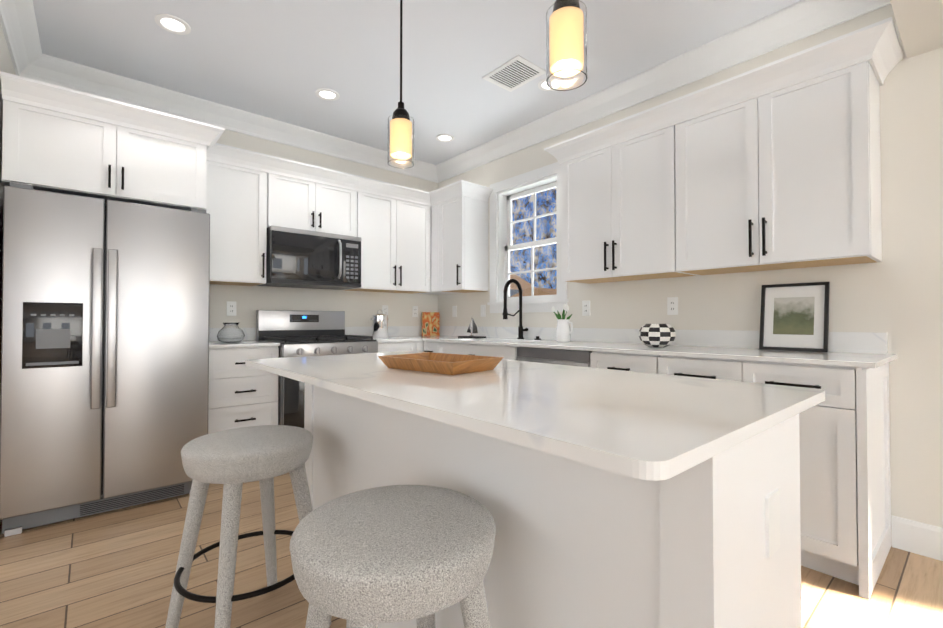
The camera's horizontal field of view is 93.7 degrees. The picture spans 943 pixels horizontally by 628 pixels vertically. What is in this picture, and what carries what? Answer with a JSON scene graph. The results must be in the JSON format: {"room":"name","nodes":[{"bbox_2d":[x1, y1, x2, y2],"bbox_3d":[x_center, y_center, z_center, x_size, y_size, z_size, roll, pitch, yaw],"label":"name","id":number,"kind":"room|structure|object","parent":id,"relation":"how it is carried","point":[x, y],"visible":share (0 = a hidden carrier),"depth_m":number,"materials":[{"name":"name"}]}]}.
{"room":"kitchen","nodes":[
{"label":"kitchen","id":0,"kind":"room"},
{"bbox_2d":[0,23,2,156],"bbox_3d":[-4.145,-0.287,0.632,4.730,2.740,0.130,1,-1,-41],"label":"wall","id":1,"kind":"structure","parent":0,"point":[1,30],"depth_m":2.30,"materials":[{"name":"white paint"}]},
{"bbox_2d":[0,0,35,23],"bbox_3d":[-4.018,-1.587,0.597,4.850,0.140,0.120,1,-1,-41],"label":"crown molding","id":2,"kind":"structure","parent":1,"relation":"attached to","point":[18,9],"depth_m":2.28,"materials":[{"name":"white wood"}]},
{"bbox_2d":[0,32,15,384],"bbox_3d":[-2.678,-0.260,2.452,0.130,2.740,0.670,1,-1,-41],"label":"wall","id":3,"kind":"structure","parent":0,"point":[6,65],"depth_m":2.37,"materials":[{"name":"white paint"}]},
{"bbox_2d":[0,16,47,79],"bbox_3d":[-2.491,-1.560,2.447,0.120,0.140,0.660,1,-1,-41],"label":"crown molding","id":4,"kind":"structure","parent":3,"relation":"attached to","point":[22,39],"depth_m":2.57,"materials":[{"name":"white wood"}]},
{"bbox_2d":[209,129,437,327],"bbox_3d":[-1.651,-0.238,3.880,3.550,2.740,0.150,1,-1,-41],"label":"wall","id":5,"kind":"structure","parent":0,"point":[360,308],"depth_m":4.01,"materials":[{"name":"white paint"}]},
{"bbox_2d":[2,100,206,210],"bbox_3d":[-2.272,-0.915,2.811,0.924,0.462,0.668,1,-1,-41],"label":"upper cabinet","id":6,"kind":"object","parent":5,"relation":"attached to","point":[49,150],"visible":0.9,"depth_m":2.54,"materials":[{"name":"white wood"}]},
{"bbox_2d":[0,71,227,156],"bbox_3d":[-2.035,-1.161,2.605,1.010,0.113,0.132,1,-1,-41],"label":"crown molding","id":7,"kind":"structure","parent":6,"relation":"attached to","point":[17,89],"depth_m":2.53,"materials":[{"name":"white wood"}]},
{"bbox_2d":[15,55,435,180],"bbox_3d":[-1.623,-1.540,3.744,3.130,0.140,0.120,1,-1,-41],"label":"crown molding","id":8,"kind":"structure","parent":5,"relation":"attached to","point":[59,72],"depth_m":3.41,"materials":[{"name":"white wood"}]},
{"bbox_2d":[227,301,235,315],"bbox_3d":[-1.920,-0.043,3.539,0.070,0.116,0.008,1,-1,-41],"label":"outlet","id":9,"kind":"object","parent":5,"relation":"attached to","point":[231,305],"depth_m":3.54,"materials":[{"name":"white plastic"}]},
{"bbox_2d":[206,161,269,285],"bbox_3d":[-1.859,-0.687,3.391,0.456,0.902,0.325,1,-1,-41],"label":"upper cabinet","id":10,"kind":"object","parent":5,"relation":"attached to","point":[246,208],"depth_m":3.29,"materials":[{"name":"white wood"}]},
{"bbox_2d":[270,174,357,236],"bbox_3d":[-1.400,-0.901,3.790,0.744,0.462,0.325,1,-1,-41],"label":"upper cabinet","id":11,"kind":"object","parent":5,"relation":"attached to","point":[294,203],"depth_m":3.65,"materials":[{"name":"white wood"}]},
{"bbox_2d":[257,226,360,289],"bbox_3d":[-1.354,-0.450,3.731,0.740,0.434,0.460,1,-1,-41],"label":"over-the-range microwave","id":12,"kind":"object","parent":11,"relation":"attached to","point":[298,258],"visible":1,"depth_m":3.56,"materials":[{"name":"black metal"}]},
{"bbox_2d":[207,146,434,206],"bbox_3d":[-1.138,-1.144,3.749,2.051,0.113,0.127,1,-1,-41],"label":"crown molding","id":13,"kind":"structure","parent":11,"relation":"attached to","point":[238,157],"depth_m":3.63,"materials":[{"name":"white wood"}]},
{"bbox_2d":[382,305,387,314],"bbox_3d":[-0.868,-0.030,4.447,0.070,0.116,0.008,1,-1,-41],"label":"outlet","id":14,"kind":"object","parent":5,"relation":"attached to","point":[384,307],"depth_m":4.45,"materials":[{"name":"white plastic"}]},
{"bbox_2d":[344,192,433,292],"bbox_3d":[-0.816,-0.673,4.291,0.789,0.902,0.325,1,-1,-41],"label":"upper cabinet","id":15,"kind":"object","parent":5,"relation":"attached to","point":[395,235],"depth_m":4.16,"materials":[{"name":"white wood"}]},
{"bbox_2d":[412,306,417,316],"bbox_3d":[-0.595,-0.026,4.682,0.070,0.116,0.008,1,-1,-41],"label":"outlet","id":16,"kind":"object","parent":5,"relation":"attached to","point":[414,308],"depth_m":4.68,"materials":[{"name":"white plastic"}]},
{"bbox_2d":[414,292,453,294],"bbox_3d":[-0.391,-0.668,4.657,0.331,0.902,0.325,1,-1,-41],"label":"upper cabinet","id":17,"kind":"object","parent":5,"relation":"attached to","point":[435,293],"depth_m":4.67,"materials":[{"name":"white wood"}]},
{"bbox_2d":[33,0,800,164],"bbox_3d":[-0.461,-1.723,-1.114,8.300,0.080,9.300,1,-1,-41],"label":"ceiling","id":18,"kind":"structure","parent":0,"point":[282,60],"depth_m":2.73,"materials":[{"name":"white paint"}]},
{"bbox_2d":[155,14,190,34],"bbox_3d":[-1.677,-1.625,2.484,0.169,0.007,0.169,0,-1,4],"label":"recessed light","id":19,"kind":"object","parent":18,"relation":"in","point":[172,24],"depth_m":2.48,"materials":[{"name":"white"}]},
{"bbox_2d":[315,88,339,100],"bbox_3d":[-1.060,-1.613,3.254,0.169,0.007,0.169,0,-1,4],"label":"recessed light","id":20,"kind":"object","parent":18,"relation":"in","point":[323,93],"depth_m":3.25,"materials":[{"name":"white"}]},
{"bbox_2d":[387,0,413,167],"bbox_3d":[-0.268,-1.105,1.685,0.120,1.072,0.120,1,-1,-41],"label":"pendant light","id":21,"kind":"object","parent":18,"relation":"hanging from","point":[400,137],"visible":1,"depth_m":1.64,"materials":[{"name":"yellow glass"}]},
{"bbox_2d":[436,134,453,141],"bbox_3d":[-0.241,-1.602,4.027,0.169,0.007,0.169,0,-1,4],"label":"recessed light","id":22,"kind":"object","parent":18,"relation":"in","point":[441,137],"depth_m":4.02,"materials":[{"name":"white"}]},
{"bbox_2d":[482,55,545,91],"bbox_3d":[0.289,-1.618,2.991,0.280,0.006,0.340,1,-1,-41],"label":"ceiling vent","id":23,"kind":"object","parent":18,"relation":"in","point":[516,72],"visible":0.98,"depth_m":2.98,"materials":[{"name":"white metal"}]},
{"bbox_2d":[538,79,552,90],"bbox_3d":[0.553,-1.616,3.114,0.169,0.007,0.169,0,-1,4],"label":"recessed light","id":24,"kind":"object","parent":18,"relation":"in","point":[542,85],"depth_m":3.14,"materials":[{"name":"white"}]},
{"bbox_2d":[546,0,586,90],"bbox_3d":[0.235,-1.114,1.102,0.120,1.072,0.120,1,-1,-41],"label":"pendant light","id":25,"kind":"object","parent":18,"relation":"hanging from","point":[566,45],"visible":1,"depth_m":1.05,"materials":[{"name":"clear glass"}]},
{"bbox_2d":[890,0,942,57],"bbox_3d":[-0.614,-1.465,-0.940,8.000,0.429,1.100,1,-1,-41],"label":"beam","id":26,"kind":"structure","parent":18,"relation":"attached to","point":[919,24],"depth_m":1.85,"materials":[{"name":"white paint"}]},
{"bbox_2d":[0,472,942,627],"bbox_3d":[-0.461,1.087,-1.156,8.300,0.060,9.300,1,-1,-41],"label":"floor","id":27,"kind":"structure","parent":0,"point":[115,568],"depth_m":1.83,"materials":[{"name":"brown wood"}]},
{"bbox_2d":[0,182,209,536],"bbox_3d":[-2.205,0.231,2.731,0.896,1.767,0.795,1,-1,-41],"label":"refrigerator","id":28,"kind":"object","parent":27,"relation":"on","point":[104,393],"visible":0.96,"depth_m":2.40,"materials":[{"name":"silver metal"}]},
{"bbox_2d":[208,346,278,433],"bbox_3d":[-1.759,0.677,3.260,0.454,0.892,0.624,1,-1,-41],"label":"base cabinet","id":29,"kind":"object","parent":27,"relation":"on","point":[241,394],"depth_m":3.01,"materials":[{"name":"white wood"}]},
{"bbox_2d":[209,328,279,348],"bbox_3d":[-1.751,0.168,3.258,0.457,0.124,0.648,1,-1,-41],"label":"countertop","id":30,"kind":"structure","parent":29,"relation":"on","point":[249,340],"depth_m":3.23,"materials":[{"name":"white stone"}]},
{"bbox_2d":[217,323,244,342],"bbox_3d":[-1.749,0.135,3.215,0.180,0.145,0.180,1,-1,-41],"label":"glass vase","id":31,"kind":"object","parent":30,"relation":"on","point":[230,332],"visible":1,"depth_m":3.16,"materials":[{"name":"white"}]},
{"bbox_2d":[165,425,330,627],"bbox_3d":[-0.758,0.756,1.515,0.459,0.681,0.460,1,-1,-41],"label":"stool","id":32,"kind":"object","parent":27,"relation":"on","point":[232,461],"visible":0.85,"depth_m":1.42,"materials":[{"name":"fabric"}]},
{"bbox_2d":[256,310,377,427],"bbox_3d":[-1.250,0.548,3.595,0.744,1.160,0.737,1,-1,-41],"label":"gas range","id":33,"kind":"object","parent":27,"relation":"on","point":[304,333],"visible":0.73,"depth_m":3.49,"materials":[{"name":"silver metal"}]},
{"bbox_2d":[290,485,495,627],"bbox_3d":[-0.152,0.747,0.895,0.439,0.681,0.439,1,-1,-41],"label":"stool","id":34,"kind":"object","parent":27,"relation":"on","point":[375,556],"visible":1,"depth_m":0.78,"materials":[{"name":"fabric"}]},
{"bbox_2d":[378,341,423,352],"bbox_3d":[-0.831,0.689,4.060,0.492,0.892,0.624,1,-1,-41],"label":"base cabinet","id":35,"kind":"object","parent":27,"relation":"on","point":[406,345],"depth_m":3.85,"materials":[{"name":"white wood"}]},
{"bbox_2d":[345,326,420,341],"bbox_3d":[-0.831,0.180,4.051,0.473,0.124,0.648,1,-1,-41],"label":"countertop","id":36,"kind":"structure","parent":35,"relation":"on","point":[395,333],"depth_m":4.30,"materials":[{"name":"white stone"}]},
{"bbox_2d":[371,309,388,337],"bbox_3d":[-0.853,0.088,4.121,0.191,0.266,0.152,1,-1,-41],"label":"steel pot","id":37,"kind":"object","parent":36,"relation":"on","point":[379,325],"visible":0.98,"depth_m":4.06,"materials":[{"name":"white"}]},
{"bbox_2d":[424,341,435,352],"bbox_3d":[-0.124,0.689,4.104,0.624,0.892,0.220,1,-1,-41],"label":"base cabinet","id":38,"kind":"object","parent":27,"relation":"on","point":[429,346],"depth_m":3.91,"materials":[{"name":"white wood"}]},
{"bbox_2d":[436,340,516,359],"bbox_3d":[0.248,0.683,3.672,0.624,0.892,0.920,1,-1,-41],"label":"base cabinet","id":39,"kind":"object","parent":27,"relation":"on","point":[508,352],"depth_m":3.44,"materials":[{"name":"white wood"}]},
{"bbox_2d":[304,383,801,627],"bbox_3d":[0.028,0.650,1.478,0.558,0.892,1.676,1,-1,-41],"label":"kitchen island","id":40,"kind":"object","parent":27,"relation":"on","point":[714,541],"visible":0.5,"depth_m":0.88,"materials":[{"name":"white wood"}]},
{"bbox_2d":[245,351,824,480],"bbox_3d":[-0.052,0.192,1.415,0.820,0.022,1.740,1,-1,-41],"label":"island countertop","id":41,"kind":"structure","parent":40,"relation":"on","point":[647,426],"depth_m":0.85,"materials":[{"name":"white stone"}]},
{"bbox_2d":[378,352,503,374],"bbox_3d":[-0.106,0.161,1.462,0.350,0.040,0.240,-1,-1,41],"label":"wood tray","id":42,"kind":"object","parent":41,"relation":"on","point":[444,363],"visible":1,"depth_m":1.40,"materials":[{"name":"brown wood"}]},
{"bbox_2d":[517,347,591,366],"bbox_3d":[0.736,0.676,3.080,0.602,0.888,0.606,1,-1,-41],"label":"dishwasher","id":43,"kind":"object","parent":27,"relation":"on","point":[581,358],"visible":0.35,"depth_m":2.87,"materials":[{"name":"silver metal"}]},
{"bbox_2d":[590,351,651,372],"bbox_3d":[1.086,0.668,2.701,0.624,0.892,0.417,1,-1,-41],"label":"base cabinet","id":44,"kind":"object","parent":27,"relation":"on","point":[605,360],"depth_m":2.50,"materials":[{"name":"white wood"}]},
{"bbox_2d":[652,355,858,584],"bbox_3d":[1.484,0.661,2.240,0.624,0.892,0.803,1,-1,-41],"label":"base cabinet","id":45,"kind":"object","parent":27,"relation":"on","point":[828,487],"depth_m":1.82,"materials":[{"name":"white wood"}]},
{"bbox_2d":[421,326,896,367],"bbox_3d":[0.580,0.168,3.275,0.650,0.124,3.666,1,-1,-41],"label":"countertop","id":46,"kind":"structure","parent":45,"relation":"on","point":[860,349],"depth_m":2.60,"materials":[{"name":"white stone"}]},
{"bbox_2d":[422,312,439,335],"bbox_3d":[-0.432,0.105,4.688,0.198,0.248,0.031,1,-1,-33],"label":"cookbook","id":47,"kind":"object","parent":46,"relation":"on","point":[430,323],"visible":1,"depth_m":4.67,"materials":[{"name":"orange paper"}]},
{"bbox_2d":[458,317,485,337],"bbox_3d":[0.002,0.125,4.079,0.100,0.190,0.280,1,-1,-41],"label":"decorative sculpture","id":48,"kind":"object","parent":46,"relation":"on","point":[472,328],"visible":1,"depth_m":4.07,"materials":[{"name":"black"}]},
{"bbox_2d":[502,279,527,338],"bbox_3d":[0.374,-0.042,3.762,0.244,0.515,0.109,1,-1,-41],"label":"spring faucet","id":49,"kind":"object","parent":46,"relation":"on","point":[505,313],"visible":1,"depth_m":3.80,"materials":[{"name":"black metal"}]},
{"bbox_2d":[551,304,572,341],"bbox_3d":[0.693,0.067,3.340,0.112,0.284,0.180,1,-1,-41],"label":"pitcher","id":50,"kind":"object","parent":46,"relation":"on","point":[563,332],"visible":1,"depth_m":3.30,"materials":[{"name":"white ceramic"}]},
{"bbox_2d":[639,324,675,346],"bbox_3d":[1.126,0.130,2.684,0.208,0.140,0.208,1,-1,-41],"label":"bowl","id":51,"kind":"object","parent":46,"relation":"on","point":[657,335],"visible":1,"depth_m":2.61,"materials":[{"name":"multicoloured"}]},
{"bbox_2d":[759,282,829,351],"bbox_3d":[1.724,0.015,2.370,0.075,0.360,0.300,1,-1,-41],"label":"picture frame","id":52,"kind":"object","parent":46,"relation":"on","point":[794,316],"visible":1,"depth_m":2.36,"materials":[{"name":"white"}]},
{"bbox_2d":[856,362,890,598],"bbox_3d":[1.757,0.657,1.923,0.624,0.892,0.030,1,-1,-41],"label":"cabinet end panel","id":53,"kind":"object","parent":45,"relation":"attached to","point":[873,468],"visible":0.88,"depth_m":1.84,"materials":[{"name":"white wood"}]},
{"bbox_2d":[438,4,942,545],"bbox_3d":[2.625,-0.273,1.526,0.150,2.740,9.000,1,-1,-41],"label":"wall","id":54,"kind":"structure","parent":0,"point":[896,294],"depth_m":2.12,"materials":[{"name":"white paint"}]},
{"bbox_2d":[452,306,456,316],"bbox_3d":[-0.179,-0.027,4.651,0.008,0.116,0.070,1,-1,-41],"label":"outlet","id":55,"kind":"object","parent":54,"relation":"attached to","point":[454,308],"depth_m":4.65,"materials":[{"name":"white plastic"}]},
{"bbox_2d":[431,196,487,292],"bbox_3d":[-0.128,-0.672,4.358,0.325,0.902,0.514,1,-1,-41],"label":"upper cabinet","id":56,"kind":"object","parent":54,"relation":"attached to","point":[459,226],"depth_m":4.20,"materials":[{"name":"white wood"}]},
{"bbox_2d":[432,180,471,204],"bbox_3d":[-0.205,-1.138,4.157,0.104,0.113,0.472,1,-1,-41],"label":"crown molding","id":57,"kind":"structure","parent":56,"relation":"attached to","point":[460,188],"depth_m":4.11,"materials":[{"name":"white wood"}]},
{"bbox_2d":[468,183,492,201],"bbox_3d":[0.068,-1.138,4.150,0.272,0.113,0.104,1,-1,-41],"label":"crown molding","id":58,"kind":"structure","parent":56,"relation":"attached to","point":[479,192],"depth_m":4.15,"materials":[{"name":"white wood"}]},
{"bbox_2d":[481,305,485,316],"bbox_3d":[0.111,-0.032,4.314,0.008,0.116,0.070,1,-1,-41],"label":"outlet","id":59,"kind":"object","parent":54,"relation":"attached to","point":[483,307],"depth_m":4.30,"materials":[{"name":"white plastic"}]},
{"bbox_2d":[487,162,567,312],"bbox_3d":[0.522,-0.627,3.941,0.188,1.230,0.915,1,-1,-41],"label":"window","id":60,"kind":"structure","parent":54,"relation":"in","point":[525,235],"depth_m":3.98,"materials":[{"name":"white wood"}]},
{"bbox_2d":[582,301,589,315],"bbox_3d":[0.886,-0.045,3.417,0.008,0.116,0.070,1,-1,-41],"label":"outlet","id":61,"kind":"object","parent":54,"relation":"attached to","point":[585,304],"depth_m":3.42,"materials":[{"name":"white plastic"}]},
{"bbox_2d":[561,127,678,283],"bbox_3d":[1.042,-0.692,3.002,0.325,0.902,0.825,1,-1,-41],"label":"upper cabinet","id":62,"kind":"object","parent":54,"relation":"attached to","point":[616,199],"depth_m":2.86,"materials":[{"name":"white wood"}]},
{"bbox_2d":[432,0,890,182],"bbox_3d":[0.797,-1.545,3.458,0.120,0.140,3.715,1,-1,-41],"label":"crown molding","id":63,"kind":"structure","parent":54,"relation":"attached to","point":[797,21],"depth_m":2.83,"materials":[{"name":"white wood"}]},
{"bbox_2d":[667,297,677,314],"bbox_3d":[1.323,-0.053,2.910,0.008,0.116,0.070,1,-1,-41],"label":"outlet","id":64,"kind":"object","parent":54,"relation":"attached to","point":[672,305],"depth_m":2.91,"materials":[{"name":"white plastic"}]},
{"bbox_2d":[671,61,881,276],"bbox_3d":[1.589,-0.702,2.367,0.325,0.902,0.851,1,-1,-41],"label":"upper cabinet","id":65,"kind":"object","parent":54,"relation":"attached to","point":[788,178],"depth_m":2.19,"materials":[{"name":"white wood"}]},
{"bbox_2d":[544,17,899,163],"bbox_3d":[1.173,-1.162,2.559,0.104,0.113,1.847,1,-1,-41],"label":"crown molding","id":66,"kind":"structure","parent":65,"relation":"attached to","point":[877,45],"depth_m":2.25,"materials":[{"name":"white wood"}]},
{"bbox_2d":[873,45,903,85],"bbox_3d":[1.903,-1.169,2.037,0.290,0.113,0.104,1,-1,-41],"label":"crown molding","id":67,"kind":"structure","parent":65,"relation":"attached to","point":[881,72],"depth_m":2.08,"materials":[{"name":"white wood"}]},
{"bbox_2d":[891,515,942,560],"bbox_3d":[3.751,1.003,0.075,0.015,0.145,5.360,1,-1,-41],"label":"baseboard","id":68,"kind":"structure","parent":54,"relation":"attached to","point":[919,538],"depth_m":2.03,"materials":[{"name":"white wood"}]}
]}

